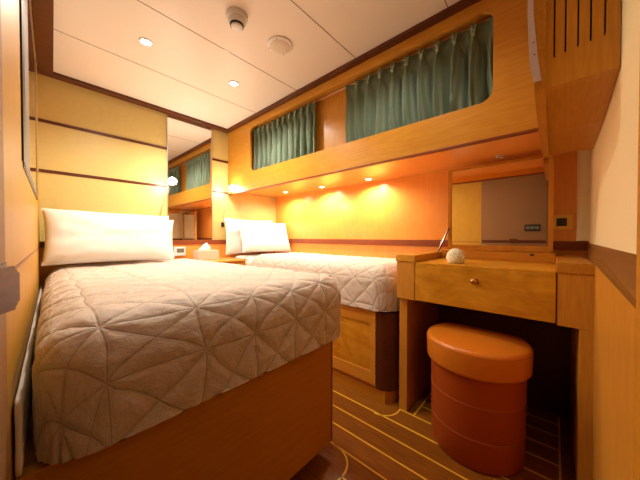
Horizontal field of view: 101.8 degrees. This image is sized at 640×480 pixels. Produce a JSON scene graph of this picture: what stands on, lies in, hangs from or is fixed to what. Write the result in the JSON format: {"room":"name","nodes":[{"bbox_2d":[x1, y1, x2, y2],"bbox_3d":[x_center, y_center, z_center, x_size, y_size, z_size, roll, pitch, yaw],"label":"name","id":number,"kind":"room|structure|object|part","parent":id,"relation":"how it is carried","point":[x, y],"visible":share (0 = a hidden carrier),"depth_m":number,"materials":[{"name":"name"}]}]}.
{"room":"ship cabin","nodes":[
{"label":"ship cabin","id":0,"kind":"room"},
{"bbox_2d":[1,0,39,479],"bbox_3d":[-1.297,-0.055,1.118,1.979,2.240,0.080,1,1,44],"label":"wall","id":1,"kind":"structure","parent":0,"point":[21,206],"depth_m":0.64,"materials":[{"name":"beige paint"}]},
{"bbox_2d":[15,247,39,268],"bbox_3d":[-1.266,0.057,1.146,1.956,0.007,0.001,1,1,44],"label":"trim","id":2,"kind":"structure","parent":1,"relation":"attached to","point":[28,256],"depth_m":0.80,"materials":[{"name":"brown wood"}]},
{"bbox_2d":[19,0,37,199],"bbox_3d":[-1.270,-0.632,1.144,1.091,0.807,0.004,1,1,44],"label":"framed mirror","id":3,"kind":"object","parent":1,"relation":"attached to","point":[27,54],"visible":1,"depth_m":0.99,"materials":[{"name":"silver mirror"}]},
{"bbox_3d":[-1.285,-0.638,1.157,0.931,0.795,0.003,1,1,44],"label":"frame","id":4,"kind":"part","parent":3,"relation":"part of","materials":[{"name":"brown wood"}]},
{"bbox_2d":[28,0,36,190],"bbox_3d":[-1.368,-0.639,1.237,0.640,0.735,0.002,1,1,44],"label":"mirror glass","id":5,"kind":"object","parent":3,"relation":"attached to","point":[31,56],"depth_m":1.19,"materials":[{"name":"mirror"}]},
{"bbox_2d":[31,0,53,73],"bbox_3d":[-0.921,-1.162,0.848,2.729,0.017,0.075,1,1,44],"label":"trim","id":6,"kind":"structure","parent":1,"relation":"attached to","point":[42,10],"depth_m":1.46,"materials":[{"name":"brown wood"}]},
{"bbox_2d":[37,73,275,289],"bbox_3d":[-1.323,-0.075,2.637,0.103,2.240,2.350,1,1,42],"label":"wall","id":7,"kind":"structure","parent":0,"point":[60,148],"depth_m":2.12,"materials":[{"name":"brown wood"}]},
{"bbox_2d":[38,118,166,149],"bbox_3d":[-1.704,-0.849,2.127,0.006,0.022,0.817,1,1,42],"label":"trim","id":8,"kind":"structure","parent":7,"relation":"attached to","point":[39,119],"depth_m":2.06,"materials":[{"name":"brown wood"}]},
{"bbox_2d":[39,169,166,187],"bbox_3d":[-1.704,-0.496,2.131,0.006,0.022,0.817,1,1,42],"label":"trim","id":9,"kind":"structure","parent":7,"relation":"attached to","point":[40,170],"depth_m":2.06,"materials":[{"name":"brown wood"}]},
{"bbox_2d":[40,240,225,247],"bbox_3d":[-1.271,0.022,2.611,0.011,0.045,2.100,1,1,42],"label":"trim","id":10,"kind":"structure","parent":7,"relation":"attached to","point":[175,242],"depth_m":2.60,"materials":[{"name":"brown wood"}]},
{"bbox_2d":[37,69,230,132],"bbox_3d":[-1.507,-1.182,2.290,0.075,0.018,1.530,1,1,42],"label":"trim","id":11,"kind":"structure","parent":7,"relation":"attached to","point":[54,75],"depth_m":2.15,"materials":[{"name":"brown wood"}]},
{"bbox_3d":[-1.296,0.545,2.601,0.004,1.000,2.160,1,1,42],"label":"panel","id":12,"kind":"part","parent":7,"relation":"part of","materials":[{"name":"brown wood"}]},
{"bbox_2d":[160,177,176,215],"bbox_3d":[-1.392,-0.352,2.374,0.181,0.430,0.066,0,1,17],"label":"reading lamp","id":13,"kind":"object","parent":7,"relation":"attached to","point":[172,181],"visible":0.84,"depth_m":2.35,"materials":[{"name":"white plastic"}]},
{"bbox_3d":[-1.333,-0.533,2.354,0.054,0.067,0.068,1,1,42],"label":"bulb","id":14,"kind":"part","parent":13,"relation":"part of","materials":[{"name":"beige glass"}]},
{"bbox_2d":[173,247,185,255],"bbox_3d":[-1.357,0.109,2.512,0.024,0.085,0.105,1,1,42],"label":"thermostat","id":15,"kind":"object","parent":7,"relation":"attached to","point":[178,251],"visible":0.86,"depth_m":2.50,"materials":[{"name":"white plastic"}]},
{"bbox_2d":[166,114,212,239],"bbox_3d":[-1.285,-0.587,2.591,0.011,1.171,0.430,1,1,42],"label":"wall mirror","id":16,"kind":"object","parent":7,"relation":"attached to","point":[189,144],"visible":0.83,"depth_m":2.58,"materials":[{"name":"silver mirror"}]},
{"bbox_2d":[212,158,227,163],"bbox_3d":[-1.083,-0.858,2.817,0.006,0.022,0.185,1,1,42],"label":"trim","id":17,"kind":"structure","parent":7,"relation":"attached to","point":[214,159],"depth_m":2.81,"materials":[{"name":"brown wood"}]},
{"bbox_2d":[212,190,227,193],"bbox_3d":[-1.083,-0.518,2.822,0.006,0.022,0.185,1,1,42],"label":"trim","id":18,"kind":"structure","parent":7,"relation":"attached to","point":[214,191],"depth_m":2.81,"materials":[{"name":"brown wood"}]},
{"bbox_2d":[221,185,234,226],"bbox_3d":[-0.990,-0.366,2.819,0.168,0.446,0.067,0,1,27],"label":"reading lamp","id":19,"kind":"object","parent":7,"relation":"attached to","point":[232,187],"visible":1,"depth_m":2.82,"materials":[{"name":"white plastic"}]},
{"bbox_3d":[-0.940,-0.555,2.790,0.054,0.067,0.068,1,1,42],"label":"bulb","id":20,"kind":"part","parent":19,"relation":"part of","materials":[{"name":"beige glass"}]},
{"bbox_2d":[31,0,459,128],"bbox_3d":[-0.107,-1.198,1.023,4.150,0.051,3.200,1,1,42],"label":"ceiling","id":21,"kind":"structure","parent":0,"point":[187,70],"depth_m":1.58,"materials":[{"name":"paint"}]},
{"bbox_2d":[139,37,152,46],"bbox_3d":[-1.036,-1.178,1.549,0.071,0.010,0.071,1,1,42],"label":"recessed light","id":22,"kind":"object","parent":21,"relation":"in","point":[144,41],"visible":1,"depth_m":1.54,"materials":[{"name":"metal"}]},
{"bbox_2d":[229,81,238,86],"bbox_3d":[-0.651,-1.184,1.969,0.071,0.010,0.071,1,1,42],"label":"recessed light","id":23,"kind":"object","parent":21,"relation":"in","point":[232,83],"visible":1,"depth_m":1.96,"materials":[{"name":"metal"}]},
{"bbox_2d":[226,7,247,31],"bbox_3d":[-0.437,-1.145,1.367,0.110,0.068,0.110,1,1,42],"label":"smoke detector","id":24,"kind":"object","parent":21,"relation":"attached to","point":[237,19],"visible":1,"depth_m":1.34,"materials":[{"name":"white plastic"}]},
{"bbox_2d":[267,36,292,54],"bbox_3d":[-0.241,-1.174,1.577,0.152,0.015,0.152,1,1,42],"label":"ceiling speaker","id":25,"kind":"object","parent":21,"relation":"attached to","point":[280,45],"visible":1,"depth_m":1.56,"materials":[{"name":"white plastic"}]},
{"bbox_2d":[270,39,289,53],"bbox_3d":[-0.241,-1.168,1.577,0.122,0.004,0.122,1,1,42],"label":"grille","id":26,"kind":"object","parent":25,"relation":"attached to","point":[277,46],"depth_m":1.57,"materials":[{"name":"beige plastic"}]},
{"bbox_2d":[244,132,541,196],"bbox_3d":[0.271,-0.549,2.191,2.860,0.020,0.650,1,1,42],"label":"soffit","id":27,"kind":"structure","parent":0,"point":[527,145],"depth_m":1.84,"materials":[{"name":"brown wood"}]},
{"bbox_2d":[228,0,605,194],"bbox_3d":[0.068,-0.836,1.977,2.840,0.702,0.114,1,1,42],"label":"wall","id":28,"kind":"structure","parent":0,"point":[509,111],"depth_m":1.49,"materials":[{"name":"brown wood"}]},
{"bbox_2d":[253,102,315,170],"bbox_3d":[-0.338,-0.885,2.362,0.842,0.454,0.077,1,1,42],"label":"curtain","id":29,"kind":"object","parent":28,"relation":"hanging from","point":[291,136],"visible":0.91,"depth_m":2.31,"materials":[{"name":"green fabric"}]},
{"bbox_2d":[227,0,480,130],"bbox_3d":[0.029,-1.176,1.903,2.724,0.017,0.050,1,1,42],"label":"trim","id":30,"kind":"structure","parent":28,"relation":"attached to","point":[460,5],"depth_m":1.62,"materials":[{"name":"brown wood"}]},
{"bbox_3d":[0.115,-1.119,1.973,2.090,0.006,0.012,1,1,42],"label":"curtain rail","id":31,"kind":"part","parent":28,"relation":"part of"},
{"bbox_2d":[345,16,492,142],"bbox_3d":[0.528,-0.874,1.569,0.890,0.454,0.082,1,1,42],"label":"curtain","id":32,"kind":"object","parent":28,"relation":"hanging from","point":[456,73],"visible":0.89,"depth_m":1.50,"materials":[{"name":"green fabric"}]},
{"bbox_2d":[361,17,490,78],"bbox_3d":[0.617,-0.886,1.548,0.870,0.490,0.020,1,1,42],"label":"window","id":33,"kind":"structure","parent":28,"relation":"attached to","point":[488,17],"depth_m":1.51,"materials":[{"name":"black glass"}]},
{"bbox_2d":[276,151,588,379],"bbox_3d":[0.592,0.253,2.417,3.050,1.590,0.100,1,1,42],"label":"wall","id":34,"kind":"structure","parent":0,"point":[415,207],"depth_m":2.34,"materials":[{"name":"yellow paint"}]},
{"bbox_2d":[288,239,586,249],"bbox_3d":[0.481,0.021,2.437,2.826,0.053,0.016,1,1,42],"label":"trim","id":35,"kind":"structure","parent":34,"relation":"attached to","point":[557,245],"depth_m":2.23,"materials":[{"name":"brown wood"}]},
{"bbox_2d":[554,214,572,229],"bbox_3d":[1.456,-0.107,1.559,0.083,0.088,0.012,1,1,42],"label":"wall socket","id":36,"kind":"object","parent":34,"relation":"attached to","point":[561,222],"visible":1,"depth_m":1.56,"materials":[{"name":"gold plastic"}]},
{"bbox_2d":[576,149,590,240],"bbox_3d":[1.511,-0.263,1.492,0.052,0.535,0.035,1,1,42],"label":"trim","id":37,"kind":"structure","parent":34,"relation":"attached to","point":[583,156],"depth_m":1.48,"materials":[{"name":"brown wood"}]},
{"bbox_2d":[291,380,574,479],"bbox_3d":[-0.107,1.090,1.054,4.150,0.051,3.200,1,1,42],"label":"floor","id":38,"kind":"structure","parent":0,"point":[372,439],"depth_m":1.32,"materials":[{"name":"brown wood"}]},
{"bbox_2d":[14,286,332,479],"bbox_3d":[-0.971,0.642,1.536,1.893,0.835,1.028,1,1,42],"label":"bed","id":39,"kind":"object","parent":38,"relation":"on","point":[271,425],"visible":0.41,"depth_m":0.87,"materials":[{"name":"brown wood"}]},
{"bbox_2d":[32,258,340,464],"bbox_3d":[-0.911,0.311,1.541,1.925,0.296,1.070,1,1,42],"label":"quilt","id":40,"kind":"object","parent":39,"relation":"on","point":[122,350],"visible":1,"depth_m":0.74,"materials":[{"name":"beige fabric"}]},
{"bbox_2d":[41,208,173,265],"bbox_3d":[-1.537,-0.022,1.956,0.248,0.388,0.772,1,1,42],"label":"pillow","id":41,"kind":"object","parent":40,"relation":"on","point":[71,236],"visible":1,"depth_m":1.83,"materials":[{"name":"white fabric"}]},
{"bbox_2d":[169,220,174,257],"bbox_3d":[-1.611,-0.007,2.157,0.109,0.350,0.740,1,1,42],"label":"pillow","id":42,"kind":"object","parent":40,"relation":"on","point":[170,221],"visible":0.03,"depth_m":2.40,"materials":[{"name":"white fabric"}]},
{"bbox_3d":[0.035,0.731,1.304,0.080,0.502,0.030,1,1,42],"label":"corner post","id":43,"kind":"part","parent":39,"relation":"part of","materials":[{"name":"brown wood"}]},
{"bbox_2d":[204,257,246,265],"bbox_3d":[-1.017,0.618,2.627,0.375,0.853,0.399,1,1,42],"label":"base cabinet","id":44,"kind":"object","parent":38,"relation":"on","point":[231,260],"visible":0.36,"depth_m":2.57,"materials":[{"name":"brown wood"}]},
{"bbox_2d":[193,243,218,259],"bbox_3d":[-1.114,0.110,2.546,0.120,0.164,0.200,1,1,42],"label":"tissue box","id":45,"kind":"object","parent":44,"relation":"on","point":[204,253],"visible":0.98,"depth_m":2.51,"materials":[{"name":"cardboard"}]},
{"bbox_2d":[235,253,399,403],"bbox_3d":[-0.062,0.610,2.506,1.945,0.872,0.637,1,1,42],"label":"bed","id":46,"kind":"object","parent":38,"relation":"on","point":[366,350],"visible":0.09,"depth_m":1.75,"materials":[{"name":"brown wood"}]},
{"bbox_2d":[224,218,272,254],"bbox_3d":[-0.806,-0.043,3.026,0.119,0.400,0.640,1,1,42],"label":"pillow","id":47,"kind":"object","parent":46,"relation":"on","point":[233,235],"visible":0.34,"depth_m":2.83,"materials":[{"name":"white fabric"}]},
{"bbox_2d":[237,219,290,251],"bbox_3d":[-0.615,-0.038,2.962,0.213,0.369,0.672,1,1,42],"label":"pillow","id":48,"kind":"object","parent":46,"relation":"on","point":[255,236],"visible":1,"depth_m":2.85,"materials":[{"name":"white fabric"}]},
{"bbox_2d":[251,252,399,311],"bbox_3d":[0.053,0.297,2.383,1.623,0.302,0.673,1,1,42],"label":"quilt","id":49,"kind":"object","parent":46,"relation":"on","point":[369,283],"visible":0.53,"depth_m":1.82,"materials":[{"name":"white fabric"}]},
{"bbox_3d":[0.196,0.710,1.865,0.388,0.320,0.010,1,1,42],"label":"inset panel","id":50,"kind":"part","parent":46,"relation":"part of","materials":[{"name":"brown wood"}]},
{"bbox_3d":[0.193,0.709,1.862,0.468,0.483,0.018,1,1,42],"label":"drawer","id":51,"kind":"part","parent":46,"relation":"part of","materials":[{"name":"brown wood"}]},
{"bbox_3d":[0.449,0.723,1.707,0.113,0.507,0.117,1,1,42],"label":"corner post","id":52,"kind":"part","parent":46,"relation":"part of","materials":[{"name":"brown wood"}]},
{"bbox_2d":[427,322,533,475],"bbox_3d":[0.789,0.773,1.338,0.472,0.578,0.391,1,1,42],"label":"stool","id":53,"kind":"object","parent":38,"relation":"on","point":[479,376],"visible":1,"depth_m":1.19,"materials":[{"name":"orange leather"}]},
{"bbox_2d":[427,322,533,383],"bbox_3d":[0.789,0.558,1.335,0.472,0.148,0.391,1,1,42],"label":"seat cushion","id":54,"kind":"object","parent":53,"relation":"on","point":[469,353],"depth_m":1.20,"materials":[{"name":"orange leather"}]},
{"bbox_2d":[396,155,594,479],"bbox_3d":[0.984,0.287,1.544,0.846,1.545,0.672,1,1,42],"label":"vanity desk","id":55,"kind":"object","parent":38,"relation":"on","point":[510,280],"visible":0.95,"depth_m":1.55,"materials":[{"name":"brown wood"}]},
{"bbox_3d":[0.717,0.703,1.835,0.050,0.704,0.603,1,1,42],"label":"leg","id":56,"kind":"part","parent":55,"relation":"part of","materials":[{"name":"brown wood"}]},
{"bbox_2d":[446,248,464,263],"bbox_3d":[0.765,0.087,1.466,0.097,0.085,0.092,1,1,42],"label":"ornament","id":57,"kind":"object","parent":55,"relation":"on","point":[454,255],"visible":1,"depth_m":1.44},
{"bbox_3d":[0.770,0.207,1.302,0.034,0.034,0.030,1,1,42],"label":"knob","id":58,"kind":"part","parent":55,"relation":"part of","materials":[{"name":"gold metal"}]},
{"bbox_3d":[0.787,0.250,1.321,0.609,0.208,0.020,1,1,42],"label":"drawer","id":59,"kind":"part","parent":55,"relation":"part of","materials":[{"name":"brown wood"}]},
{"bbox_2d":[452,157,548,245],"bbox_3d":[1.125,-0.221,1.670,0.513,0.512,0.004,1,1,42],"label":"mirror glass","id":60,"kind":"object","parent":55,"relation":"attached to","point":[504,203],"depth_m":1.64,"materials":[{"name":"clear mirror"}]},
{"bbox_3d":[1.127,-0.209,1.672,0.558,0.557,0.027,1,1,42],"label":"mirror lid","id":61,"kind":"part","parent":55,"relation":"part of","materials":[{"name":"brown wood"}]},
{"bbox_3d":[1.292,0.713,1.294,0.042,0.699,0.638,1,1,42],"label":"leg","id":62,"kind":"part","parent":55,"relation":"part of","materials":[{"name":"brown wood"}]},
{"bbox_2d":[587,257,635,479],"bbox_3d":[1.036,0.583,0.919,0.085,0.970,1.543,1,1,44],"label":"wall","id":63,"kind":"structure","parent":0,"point":[614,315],"depth_m":0.60,"materials":[{"name":"brown wood"}]},
{"bbox_2d":[589,0,639,253],"bbox_3d":[1.041,-0.537,0.899,0.060,1.270,1.541,1,1,43],"label":"wall","id":64,"kind":"structure","parent":0,"point":[614,154],"depth_m":0.71,"materials":[{"name":"beige paint"}]},
{"bbox_2d":[528,0,620,156],"bbox_3d":[1.032,-0.801,1.080,0.215,0.709,0.838,1,1,42],"label":"wall cabinet","id":65,"kind":"object","parent":64,"relation":"attached to","point":[575,67],"visible":1,"depth_m":0.82,"materials":[{"name":"brown wood"}]},
{"bbox_3d":[0.978,-0.802,1.133,0.028,0.709,0.832,1,1,42],"label":"panel","id":66,"kind":"part","parent":65,"relation":"part of","materials":[{"name":"brown wood"}]},
{"bbox_2d":[587,243,635,307],"bbox_3d":[1.014,0.061,0.929,0.033,0.072,1.509,1,1,44],"label":"trim","id":67,"kind":"structure","parent":64,"relation":"attached to","point":[618,266],"depth_m":0.60,"materials":[{"name":"brown wood"}]},
{"bbox_2d":[633,67,639,479],"bbox_3d":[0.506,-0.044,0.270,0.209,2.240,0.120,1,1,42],"label":"door","id":68,"kind":"structure","parent":64,"relation":"in","point":[636,436],"depth_m":0.38,"materials":[{"name":"brown wood"}]},
{"bbox_3d":[-0.349,-1.093,0.184,0.664,0.140,0.105,1,1,42],"label":"wall","id":69,"kind":"structure","parent":0,"visible":0},
{"bbox_2d":[0,0,19,479],"bbox_3d":[-0.323,0.026,0.228,0.663,2.094,0.074,1,1,44],"label":"door","id":70,"kind":"structure","parent":69,"relation":"in","point":[9,276],"depth_m":0.43,"materials":[{"name":"brown wood"}]},
{"bbox_3d":[-0.304,0.049,0.231,0.014,0.045,0.088,0,1,-25],"label":"handle","id":71,"kind":"part","parent":70,"relation":"part of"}
]}

